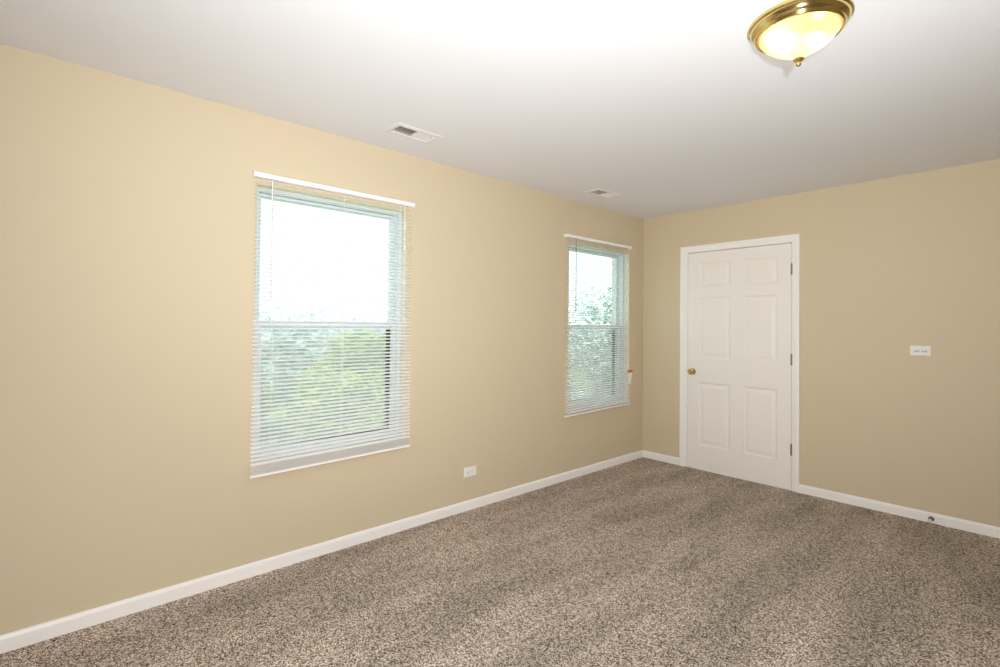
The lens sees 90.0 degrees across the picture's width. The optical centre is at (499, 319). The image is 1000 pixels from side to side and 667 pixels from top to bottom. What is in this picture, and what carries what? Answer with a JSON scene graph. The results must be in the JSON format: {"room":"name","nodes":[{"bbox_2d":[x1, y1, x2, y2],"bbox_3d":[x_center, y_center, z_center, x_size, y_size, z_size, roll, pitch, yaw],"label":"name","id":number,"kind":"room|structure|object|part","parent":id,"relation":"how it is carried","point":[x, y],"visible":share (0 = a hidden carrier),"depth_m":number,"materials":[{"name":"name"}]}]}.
{"room":"empty bedroom","nodes":[
{"label":"empty bedroom","id":0,"kind":"room"},
{"bbox_2d":[0,43,643,634],"bbox_3d":[-0.956,0.138,3.082,6.630,2.440,0.200,1,-1,-42],"label":"wall","id":1,"kind":"structure","parent":0,"point":[127,206],"depth_m":2.47,"materials":[{"name":"beige paint"}]},
{"bbox_2d":[0,450,642,653],"bbox_3d":[-0.908,1.325,2.977,6.400,0.073,0.013,1,-1,-42],"label":"baseboard","id":2,"kind":"structure","parent":1,"relation":"attached to","point":[34,634],"depth_m":2.62,"materials":[{"name":"white paint"}]},
{"bbox_2d":[253,187,401,458],"bbox_3d":[-1.028,0.026,3.024,0.913,1.471,0.107,1,-1,-42],"label":"window","id":3,"kind":"structure","parent":1,"relation":"in","point":[264,190],"depth_m":3.08,"materials":[{"name":"white plastic"}]},
{"bbox_3d":[-1.015,0.375,3.002,0.867,0.731,0.030,1,-1,-42],"label":"sash","id":4,"kind":"part","parent":3,"relation":"part of","materials":[{"name":"white plastic"}]},
{"bbox_3d":[-1.034,-0.319,3.040,0.867,0.745,0.028,1,-1,-42],"label":"sash","id":5,"kind":"part","parent":3,"relation":"part of","materials":[{"name":"white plastic"}]},
{"bbox_3d":[-1.061,0.383,3.052,0.867,0.714,0.011,1,-1,-42],"label":"screen frame","id":6,"kind":"part","parent":3,"relation":"part of","materials":[{"name":"brown metal"}]},
{"bbox_2d":[249,171,414,478],"bbox_3d":[-0.935,0.035,2.929,0.977,1.602,0.056,1,-1,-42],"label":"window blind","id":7,"kind":"object","parent":3,"relation":"attached to","point":[263,176],"visible":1,"depth_m":2.88,"materials":[{"name":"white plastic"}]},
{"bbox_3d":[-1.220,0.037,2.678,0.006,1.573,0.029,1,-1,-42],"label":"ladder cord","id":8,"kind":"part","parent":7,"relation":"part of","materials":[{"name":"white fabric"}]},
{"bbox_3d":[-0.946,0.819,2.922,0.963,0.032,0.025,1,-1,-42],"label":"rail","id":9,"kind":"part","parent":7,"relation":"part of","materials":[{"name":"white plastic"}]},
{"bbox_3d":[-0.928,0.039,2.941,0.006,1.565,0.029,1,-1,-42],"label":"ladder cord","id":10,"kind":"part","parent":7,"relation":"part of","materials":[{"name":"white fabric"}]},
{"bbox_3d":[-0.648,0.042,3.194,0.006,1.557,0.029,1,-1,-42],"label":"ladder cord","id":11,"kind":"part","parent":7,"relation":"part of","materials":[{"name":"white fabric"}]},
{"bbox_3d":[-0.613,-0.616,3.202,0.007,0.248,0.010,1,-1,-42],"label":"lift cord","id":12,"kind":"part","parent":7,"relation":"part of","materials":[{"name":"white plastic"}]},
{"bbox_2d":[464,465,475,477],"bbox_3d":[-0.214,1.101,3.609,0.114,0.070,0.008,1,-1,-42],"label":"wall outlet","id":13,"kind":"object","parent":1,"relation":"attached to","point":[469,471],"visible":1,"depth_m":3.60,"materials":[{"name":"white plastic"}]},
{"bbox_2d":[568,244,623,407],"bbox_3d":[0.866,0.070,4.737,0.914,1.458,0.107,1,-1,-42],"label":"window","id":14,"kind":"structure","parent":1,"relation":"in","point":[619,258],"depth_m":4.99,"materials":[{"name":"white plastic"}]},
{"bbox_3d":[0.833,0.420,4.765,0.868,0.714,0.011,1,-1,-42],"label":"screen frame","id":15,"kind":"part","parent":14,"relation":"part of","materials":[{"name":"brown metal"}]},
{"bbox_3d":[0.860,-0.275,4.752,0.868,0.732,0.028,1,-1,-42],"label":"sash","id":16,"kind":"part","parent":14,"relation":"part of","materials":[{"name":"white plastic"}]},
{"bbox_3d":[0.879,0.412,4.714,0.868,0.731,0.030,1,-1,-42],"label":"sash","id":17,"kind":"part","parent":14,"relation":"part of","materials":[{"name":"white plastic"}]},
{"bbox_2d":[564,233,631,416],"bbox_3d":[0.924,0.060,4.610,0.976,1.575,0.056,1,-1,-42],"label":"window blind","id":18,"kind":"object","parent":14,"relation":"attached to","point":[571,412],"visible":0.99,"depth_m":4.57,"materials":[{"name":"white plastic"}]},
{"bbox_3d":[0.627,0.062,4.348,0.006,1.546,0.029,1,-1,-42],"label":"ladder cord","id":19,"kind":"part","parent":18,"relation":"part of","materials":[{"name":"white fabric"}]},
{"bbox_3d":[0.913,0.831,4.603,0.962,0.032,0.025,1,-1,-42],"label":"rail","id":20,"kind":"part","parent":18,"relation":"part of","materials":[{"name":"white plastic"}]},
{"bbox_3d":[0.922,0.065,4.615,0.006,1.538,0.029,1,-1,-42],"label":"ladder cord","id":21,"kind":"part","parent":18,"relation":"part of","materials":[{"name":"white fabric"}]},
{"bbox_3d":[1.213,0.067,4.878,0.006,1.530,0.029,1,-1,-42],"label":"ladder cord","id":22,"kind":"part","parent":18,"relation":"part of","materials":[{"name":"white fabric"}]},
{"bbox_3d":[1.255,-0.138,4.889,0.007,1.125,0.010,1,-1,-42],"label":"lift cord","id":23,"kind":"part","parent":18,"relation":"part of","materials":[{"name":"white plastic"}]},
{"bbox_2d":[628,370,632,383],"bbox_3d":[1.274,0.542,4.896,0.088,0.185,0.005,1,-1,-42],"label":"tag","id":24,"kind":"object","parent":18,"relation":"hanging from","point":[629,371],"visible":1,"depth_m":4.89,"materials":[{"name":"white"}]},
{"bbox_2d":[0,0,999,218],"bbox_3d":[0.767,-1.113,1.206,6.630,0.050,5.300,1,-1,-42],"label":"ceiling","id":25,"kind":"structure","parent":0,"point":[668,107],"depth_m":2.25,"materials":[{"name":"white paint"}]},
{"bbox_2d":[384,122,442,143],"bbox_3d":[-0.499,-1.152,2.904,0.301,0.174,0.155,1,-1,-42],"label":"ceiling vent","id":26,"kind":"object","parent":25,"relation":"in","point":[414,133],"visible":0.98,"depth_m":2.91,"materials":[{"name":"white metal"}]},
{"bbox_2d":[585,188,619,197],"bbox_3d":[0.858,-1.122,4.163,0.301,0.174,0.155,1,-1,-42],"label":"ceiling vent","id":27,"kind":"object","parent":25,"relation":"in","point":[599,192],"visible":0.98,"depth_m":4.15,"materials":[{"name":"white metal"}]},
{"bbox_2d":[747,0,854,66],"bbox_3d":[1.080,-0.996,1.807,0.332,0.164,0.332,1,-1,-42],"label":"ceiling light","id":28,"kind":"object","parent":25,"relation":"attached to","point":[794,30],"visible":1,"depth_m":1.73,"materials":[{"name":"gold metal"}]},
{"bbox_3d":[1.080,-0.987,1.807,0.257,0.094,0.257,1,-1,-42],"label":"lamp shade","id":29,"kind":"part","parent":28,"relation":"part of","materials":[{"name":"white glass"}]},
{"bbox_2d":[0,457,999,666],"bbox_3d":[0.742,1.381,1.174,6.630,0.060,5.300,1,-1,-42],"label":"floor","id":30,"kind":"structure","parent":0,"point":[640,562],"depth_m":2.49,"materials":[{"name":"brown carpet"}]},
{"bbox_2d":[642,159,999,526],"bbox_3d":[3.198,0.185,3.333,0.130,2.441,5.000,1,-1,-42],"label":"wall","id":31,"kind":"structure","parent":0,"point":[889,266],"depth_m":3.65,"materials":[{"name":"beige paint"}]},
{"bbox_2d":[643,450,678,464],"bbox_3d":[1.598,1.377,4.966,0.013,0.073,0.398,1,-1,-42],"label":"baseboard","id":32,"kind":"structure","parent":31,"relation":"attached to","point":[647,454],"depth_m":4.95,"materials":[{"name":"white paint"}]},
{"bbox_2d":[679,234,799,492],"bbox_3d":[2.120,0.361,4.476,0.190,2.114,1.034,1,-1,-42],"label":"door","id":33,"kind":"structure","parent":31,"relation":"in","point":[739,410],"depth_m":4.40,"materials":[{"name":"white paint"}]},
{"bbox_3d":[1.808,0.495,4.723,0.064,0.064,0.064,1,-1,-42],"label":"knob","id":34,"kind":"part","parent":33,"relation":"part of","materials":[{"name":"gold metal"}]},
{"bbox_2d":[799,484,999,538],"bbox_3d":[3.618,1.368,2.733,0.013,0.073,3.556,1,-1,-42],"label":"baseboard","id":35,"kind":"structure","parent":31,"relation":"attached to","point":[966,525],"depth_m":3.55,"materials":[{"name":"white paint"}]},
{"bbox_2d":[928,516,933,522],"bbox_3d":[2.945,1.374,3.417,0.070,0.033,0.033,1,-1,-42],"label":"door stop","id":36,"kind":"object","parent":35,"relation":"attached to","point":[930,519],"visible":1,"depth_m":3.43,"materials":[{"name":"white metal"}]},
{"bbox_2d":[910,346,930,355],"bbox_3d":[2.945,0.222,3.501,0.018,0.070,0.114,1,-1,-42],"label":"light switch","id":37,"kind":"object","parent":31,"relation":"attached to","point":[914,350],"visible":1,"depth_m":3.50,"materials":[{"name":"white plastic"}]},
{"label":"outside","id":38,"kind":"structure","parent":0,"visible":0},
{"bbox_2d":[260,347,597,444],"bbox_3d":[-25.128,4.616,41.911,130.000,0.200,89.750,1,-1,-42],"label":"lawn","id":39,"kind":"structure","parent":38,"point":[355,347],"depth_m":23.19,"materials":[{"name":"green plant"}]},
{"bbox_2d":[260,378,277,420],"bbox_3d":[-3.819,2.256,6.626,1.940,4.157,2.146,1,-1,-13],"label":"leafy tree","id":40,"kind":"object","parent":39,"relation":"on","point":[265,378],"visible":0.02,"depth_m":7.21,"materials":[{"name":"green plant"}]},
{"bbox_2d":[259,306,372,426],"bbox_3d":[-8.048,1.995,18.871,6.042,4.911,5.629,1,-1,-42],"label":"leafy tree","id":41,"kind":"object","parent":39,"relation":"on","point":[267,310],"visible":0.27,"depth_m":17.75,"materials":[{"name":"green plant"}]},
{"bbox_2d":[277,329,385,439],"bbox_3d":[-2.743,2.253,9.949,2.750,4.274,3.661,1,-1,-42],"label":"leafy tree","id":42,"kind":"object","parent":39,"relation":"on","point":[345,329],"visible":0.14,"depth_m":9.59,"materials":[{"name":"green plant"}]},
{"bbox_2d":[568,338,584,400],"bbox_3d":[0.897,2.142,14.755,3.000,4.699,3.756,0,-1,31],"label":"leafy tree","id":43,"kind":"object","parent":39,"relation":"on","point":[569,338],"visible":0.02,"depth_m":14.61,"materials":[{"name":"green plant"}]},
{"bbox_2d":[569,281,611,396],"bbox_3d":[4.472,1.494,19.108,3.815,6.187,4.835,0,-1,32],"label":"leafy tree","id":44,"kind":"object","parent":39,"relation":"on","point":[609,287],"visible":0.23,"depth_m":18.23,"materials":[{"name":"green plant"}]}
]}

